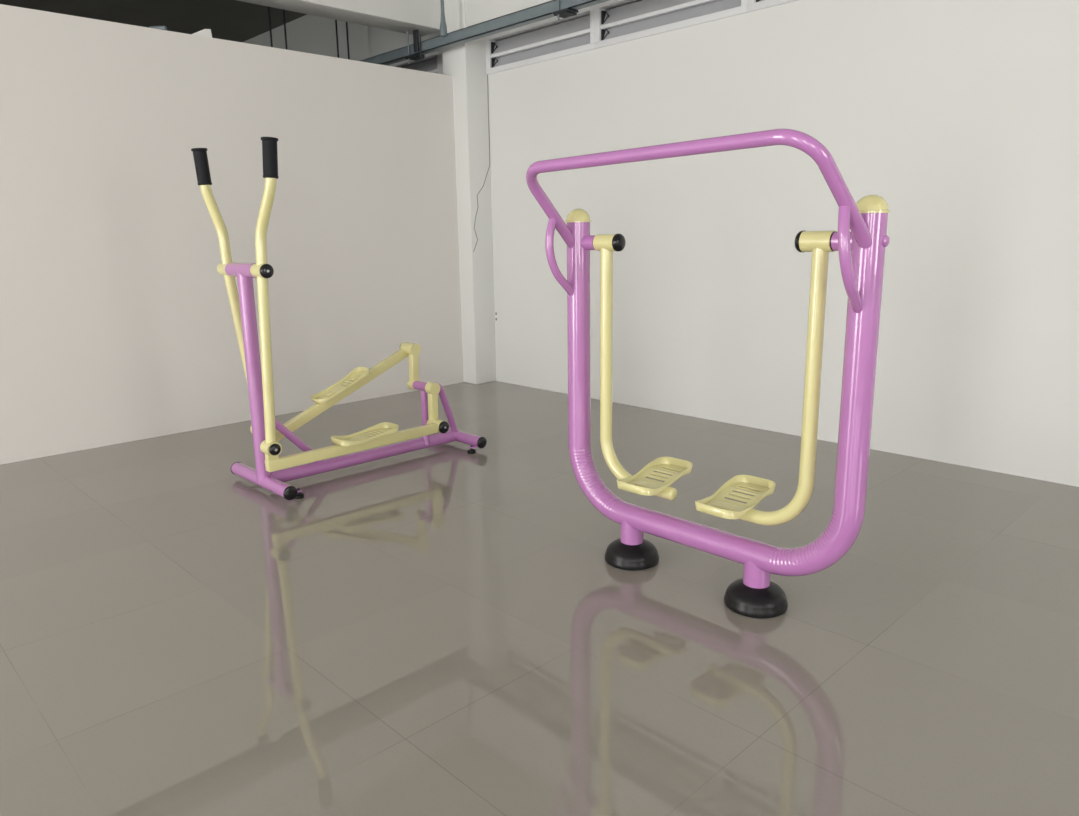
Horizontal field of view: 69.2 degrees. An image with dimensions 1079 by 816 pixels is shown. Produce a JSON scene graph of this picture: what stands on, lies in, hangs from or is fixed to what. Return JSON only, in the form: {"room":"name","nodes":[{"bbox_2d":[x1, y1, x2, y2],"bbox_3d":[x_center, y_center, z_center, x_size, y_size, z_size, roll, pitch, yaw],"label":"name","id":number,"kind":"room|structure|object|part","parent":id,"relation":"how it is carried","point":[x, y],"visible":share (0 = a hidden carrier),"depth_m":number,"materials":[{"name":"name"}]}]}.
{"room":"exercise equipment showroom","nodes":[
{"label":"exercise equipment showroom","id":0,"kind":"room"},
{"bbox_2d":[0,0,306,41],"bbox_3d":[-5.667,-3.264,4.872,9.130,0.150,4.915,-13,17,-43],"label":"ceiling","id":1,"kind":"structure","parent":0,"point":[231,20],"depth_m":7.57,"materials":[{"name":"concrete"}]},
{"bbox_2d":[268,7,272,46],"bbox_3d":[-2.209,-3.062,6.431,0.037,1.030,0.037,-6,13,-21],"label":"hanging rod","id":2,"kind":"object","parent":1,"relation":"hanging from","point":[268,7],"visible":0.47,"depth_m":6.41,"materials":[{"name":"grey metal"}]},
{"bbox_2d":[283,9,287,49],"bbox_3d":[-2.115,-3.083,6.520,0.037,1.030,0.037,-6,13,-21],"label":"hanging rod","id":3,"kind":"object","parent":1,"relation":"hanging from","point":[283,9],"visible":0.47,"depth_m":6.50,"materials":[{"name":"grey metal"}]},
{"bbox_2d":[335,20,338,57],"bbox_3d":[-1.768,-3.161,6.848,0.037,1.030,0.037,-6,13,-21],"label":"hanging rod","id":4,"kind":"object","parent":1,"relation":"hanging from","point":[335,20],"visible":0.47,"depth_m":6.83,"materials":[{"name":"grey metal"}]},
{"bbox_2d":[346,22,349,59],"bbox_3d":[-1.692,-3.178,6.920,0.037,1.030,0.037,-6,13,-21],"label":"hanging rod","id":5,"kind":"object","parent":1,"relation":"hanging from","point":[346,22],"visible":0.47,"depth_m":6.90,"materials":[{"name":"grey metal"}]},
{"bbox_2d":[0,4,463,464],"bbox_3d":[-3.756,-0.689,3.357,8.585,2.375,0.110,-13,17,-43],"label":"wall","id":6,"kind":"structure","parent":0,"point":[117,326],"depth_m":4.81,"materials":[{"name":"white paint"}]},
{"bbox_2d":[149,26,166,29],"bbox_3d":[-2.221,-2.209,4.553,0.092,0.028,0.028,0,13,5],"label":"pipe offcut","id":7,"kind":"object","parent":6,"relation":"on","point":[154,27],"visible":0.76,"depth_m":4.54,"materials":[{"name":"metal"}]},
{"bbox_2d":[192,29,211,37],"bbox_3d":[-2.061,-2.260,4.718,0.130,0.050,0.095,-13,17,-43],"label":"block","id":8,"kind":"object","parent":6,"relation":"on","point":[205,32],"visible":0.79,"depth_m":4.70,"materials":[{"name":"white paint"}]},
{"bbox_2d":[0,381,1078,815],"bbox_3d":[-2.165,0.830,2.150,9.140,0.120,14.600,-13,17,-43],"label":"floor","id":9,"kind":"structure","parent":0,"point":[443,629],"depth_m":2.35,"materials":[{"name":"tile"}]},
{"bbox_2d":[191,137,486,499],"bbox_3d":[-0.925,-0.469,3.964,1.269,1.593,0.627,-13,17,-43],"label":"elliptical trainer","id":10,"kind":"object","parent":9,"relation":"on","point":[271,472],"visible":1,"depth_m":3.68,"materials":[{"name":"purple metal"}]},
{"bbox_3d":[-1.465,-0.530,3.704,0.205,1.337,0.106,-2,13,-5],"label":"handle arm","id":11,"kind":"part","parent":10,"relation":"part of"},
{"bbox_3d":[-1.323,-0.134,3.633,0.067,0.995,0.067,-13,17,-43],"label":"upright post","id":12,"kind":"part","parent":10,"relation":"part of","materials":[{"name":"purple metal"}]},
{"bbox_3d":[-1.166,-0.471,3.409,0.168,1.335,0.080,2,13,12],"label":"handle arm","id":13,"kind":"part","parent":10,"relation":"part of"},
{"bbox_3d":[-1.048,-0.123,4.114,0.311,0.153,0.142,-13,17,-43],"label":"foot plate","id":14,"kind":"part","parent":10,"relation":"part of","materials":[{"name":"yellow plastic"}]},
{"bbox_3d":[-0.866,0.131,3.891,0.340,0.050,0.144,-13,17,-43],"label":"foot plate","id":15,"kind":"part","parent":10,"relation":"part of","materials":[{"name":"yellow plastic"}]},
{"bbox_3d":[-0.697,-0.212,4.319,0.062,0.224,0.048,-13,17,-43],"label":"crank arm","id":16,"kind":"part","parent":10,"relation":"part of"},
{"bbox_3d":[-0.634,0.041,4.325,0.037,0.332,0.037,-13,17,-43],"label":"post","id":17,"kind":"part","parent":10,"relation":"part of","materials":[{"name":"purple metal"}]},
{"bbox_3d":[-0.575,-0.024,4.232,0.067,0.234,0.048,-13,17,-43],"label":"crank arm","id":18,"kind":"part","parent":10,"relation":"part of"},
{"bbox_2d":[526,129,889,618],"bbox_3d":[0.474,-0.086,2.511,0.459,1.427,1.166,-13,17,-43],"label":"walker","id":19,"kind":"object","parent":9,"relation":"on","point":[861,250],"visible":1,"depth_m":2.42,"materials":[{"name":"purple metal"}]},
{"bbox_3d":[0.339,0.450,2.869,0.085,0.112,0.085,-13,17,-43],"label":"stem","id":20,"kind":"part","parent":19,"relation":"part of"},
{"bbox_3d":[0.410,0.241,2.777,0.295,0.061,0.155,-13,17,-43],"label":"foot plate","id":21,"kind":"part","parent":19,"relation":"part of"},
{"bbox_3d":[0.517,-0.058,2.559,0.086,1.093,1.144,-13,17,-43],"label":"frame","id":22,"kind":"part","parent":19,"relation":"part of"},
{"bbox_3d":[0.639,0.288,2.546,0.295,0.061,0.155,-13,17,-43],"label":"foot plate","id":23,"kind":"part","parent":19,"relation":"part of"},
{"bbox_3d":[0.697,0.524,2.507,0.085,0.112,0.085,-13,17,-43],"label":"stem","id":24,"kind":"part","parent":19,"relation":"part of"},
{"bbox_2d":[242,0,1078,486],"bbox_3d":[0.958,-1.595,4.891,0.141,3.330,14.400,-13,17,-43],"label":"wall","id":25,"kind":"structure","parent":0,"point":[961,115],"depth_m":4.30,"materials":[{"name":"white paint"}]},
{"bbox_2d":[391,51,442,73],"bbox_3d":[-1.207,-2.855,6.812,0.074,0.260,1.420,-13,17,-43],"label":"window","id":26,"kind":"structure","parent":25,"relation":"in","point":[434,65],"depth_m":6.51,"materials":[{"name":"white metal"}]},
{"bbox_3d":[-1.231,-2.919,6.835,0.039,0.092,1.212,-13,17,-43],"label":"pane","id":27,"kind":"part","parent":26,"relation":"part of","materials":[{"name":"grey glass"}]},
{"bbox_2d":[442,0,495,383],"bbox_3d":[-0.555,-1.854,6.175,0.226,3.330,0.283,-13,17,-43],"label":"column","id":28,"kind":"structure","parent":25,"relation":"attached to","point":[465,62],"depth_m":6.11,"materials":[{"name":"white paint"}]},
{"bbox_2d":[465,0,551,26],"bbox_3d":[2.679,-2.484,2.615,0.208,0.665,9.060,-13,17,-43],"label":"beam","id":29,"kind":"structure","parent":25,"relation":"attached to","point":[477,11],"depth_m":5.58,"materials":[{"name":"white paint"}]},
{"bbox_2d":[485,7,594,74],"bbox_3d":[0.002,-2.605,5.593,0.074,0.260,1.110,-13,17,-43],"label":"window","id":30,"kind":"structure","parent":25,"relation":"in","point":[575,36],"depth_m":5.57,"materials":[{"name":"white metal"}]},
{"bbox_3d":[-0.336,-2.728,5.917,0.039,0.080,0.057,-13,17,-43],"label":"stay arm","id":31,"kind":"part","parent":30,"relation":"part of","materials":[{"name":"grey metal"}]},
{"bbox_3d":[-0.334,-2.631,5.938,0.039,0.080,0.057,-13,17,-43],"label":"stay arm","id":32,"kind":"part","parent":30,"relation":"part of","materials":[{"name":"grey metal"}]},
{"bbox_3d":[-0.004,-2.598,5.585,0.034,0.024,1.029,-13,17,-43],"label":"sash rail","id":33,"kind":"part","parent":30,"relation":"part of","materials":[{"name":"white metal"}]},
{"bbox_3d":[0.011,-2.662,5.582,0.039,0.092,1.007,-13,17,-43],"label":"pane","id":34,"kind":"part","parent":30,"relation":"part of","materials":[{"name":"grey glass"}]},
{"bbox_3d":[0.012,-2.565,5.604,0.039,0.092,1.007,-13,17,-43],"label":"pane","id":35,"kind":"part","parent":30,"relation":"part of","materials":[{"name":"grey glass"}]},
{"bbox_2d":[594,0,747,48],"bbox_3d":[0.789,-2.442,4.798,0.074,0.260,1.150,-13,17,-43],"label":"window","id":36,"kind":"structure","parent":25,"relation":"in","point":[643,18],"depth_m":4.88,"materials":[{"name":"white metal"}]},
{"bbox_3d":[0.437,-2.568,5.136,0.039,0.080,0.057,-13,17,-43],"label":"stay arm","id":37,"kind":"part","parent":36,"relation":"part of","materials":[{"name":"grey metal"}]},
{"bbox_3d":[0.439,-2.471,5.158,0.039,0.080,0.057,-13,17,-43],"label":"stay arm","id":38,"kind":"part","parent":36,"relation":"part of","materials":[{"name":"grey metal"}]},
{"bbox_3d":[0.798,-2.499,4.788,0.039,0.092,1.047,-13,17,-43],"label":"pane","id":39,"kind":"part","parent":36,"relation":"part of","materials":[{"name":"grey glass"}]},
{"bbox_3d":[0.783,-2.435,4.791,0.034,0.024,1.069,-13,17,-43],"label":"sash rail","id":40,"kind":"part","parent":36,"relation":"part of","materials":[{"name":"white metal"}]},
{"bbox_2d":[747,0,798,11],"bbox_3d":[1.590,-2.276,3.990,0.074,0.260,1.150,-13,17,-43],"label":"window","id":41,"kind":"structure","parent":25,"relation":"in","point":[752,5],"depth_m":4.33,"materials":[{"name":"white metal"}]},
{"bbox_3d":[-0.547,-2.205,-0.294,9.130,0.150,9.785,-13,17,-43],"label":"ceiling","id":42,"kind":"structure","parent":0,"visible":0},
{"bbox_2d":[238,0,440,36],"bbox_3d":[-3.908,-2.506,3.081,8.580,0.614,0.273,-13,17,-43],"label":"beam","id":43,"kind":"structure","parent":42,"relation":"attached to","point":[402,16],"depth_m":5.61,"materials":[{"name":"white paint"}]},
{"bbox_2d":[360,0,608,64],"bbox_3d":[0.829,-2.692,4.111,0.121,0.847,13.800,-13,17,-43],"label":"channel","id":44,"kind":"object","parent":42,"relation":"hanging from","point":[416,51],"visible":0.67,"depth_m":5.45,"materials":[{"name":"grey metal"}]},
{"bbox_3d":[-1.010,-3.063,5.926,0.013,0.847,0.012,-13,17,-43],"label":"hanger rod","id":45,"kind":"part","parent":44,"relation":"part of","materials":[{"name":"metal"}]},
{"bbox_3d":[-0.921,-2.750,5.911,0.020,0.205,0.086,-13,17,-43],"label":"bracket plate","id":46,"kind":"part","parent":44,"relation":"part of","materials":[{"name":"grey metal"}]},
{"bbox_3d":[0.112,-2.831,4.795,0.013,0.847,0.012,-13,17,-43],"label":"hanger rod","id":47,"kind":"part","parent":44,"relation":"part of","materials":[{"name":"metal"}]}
]}

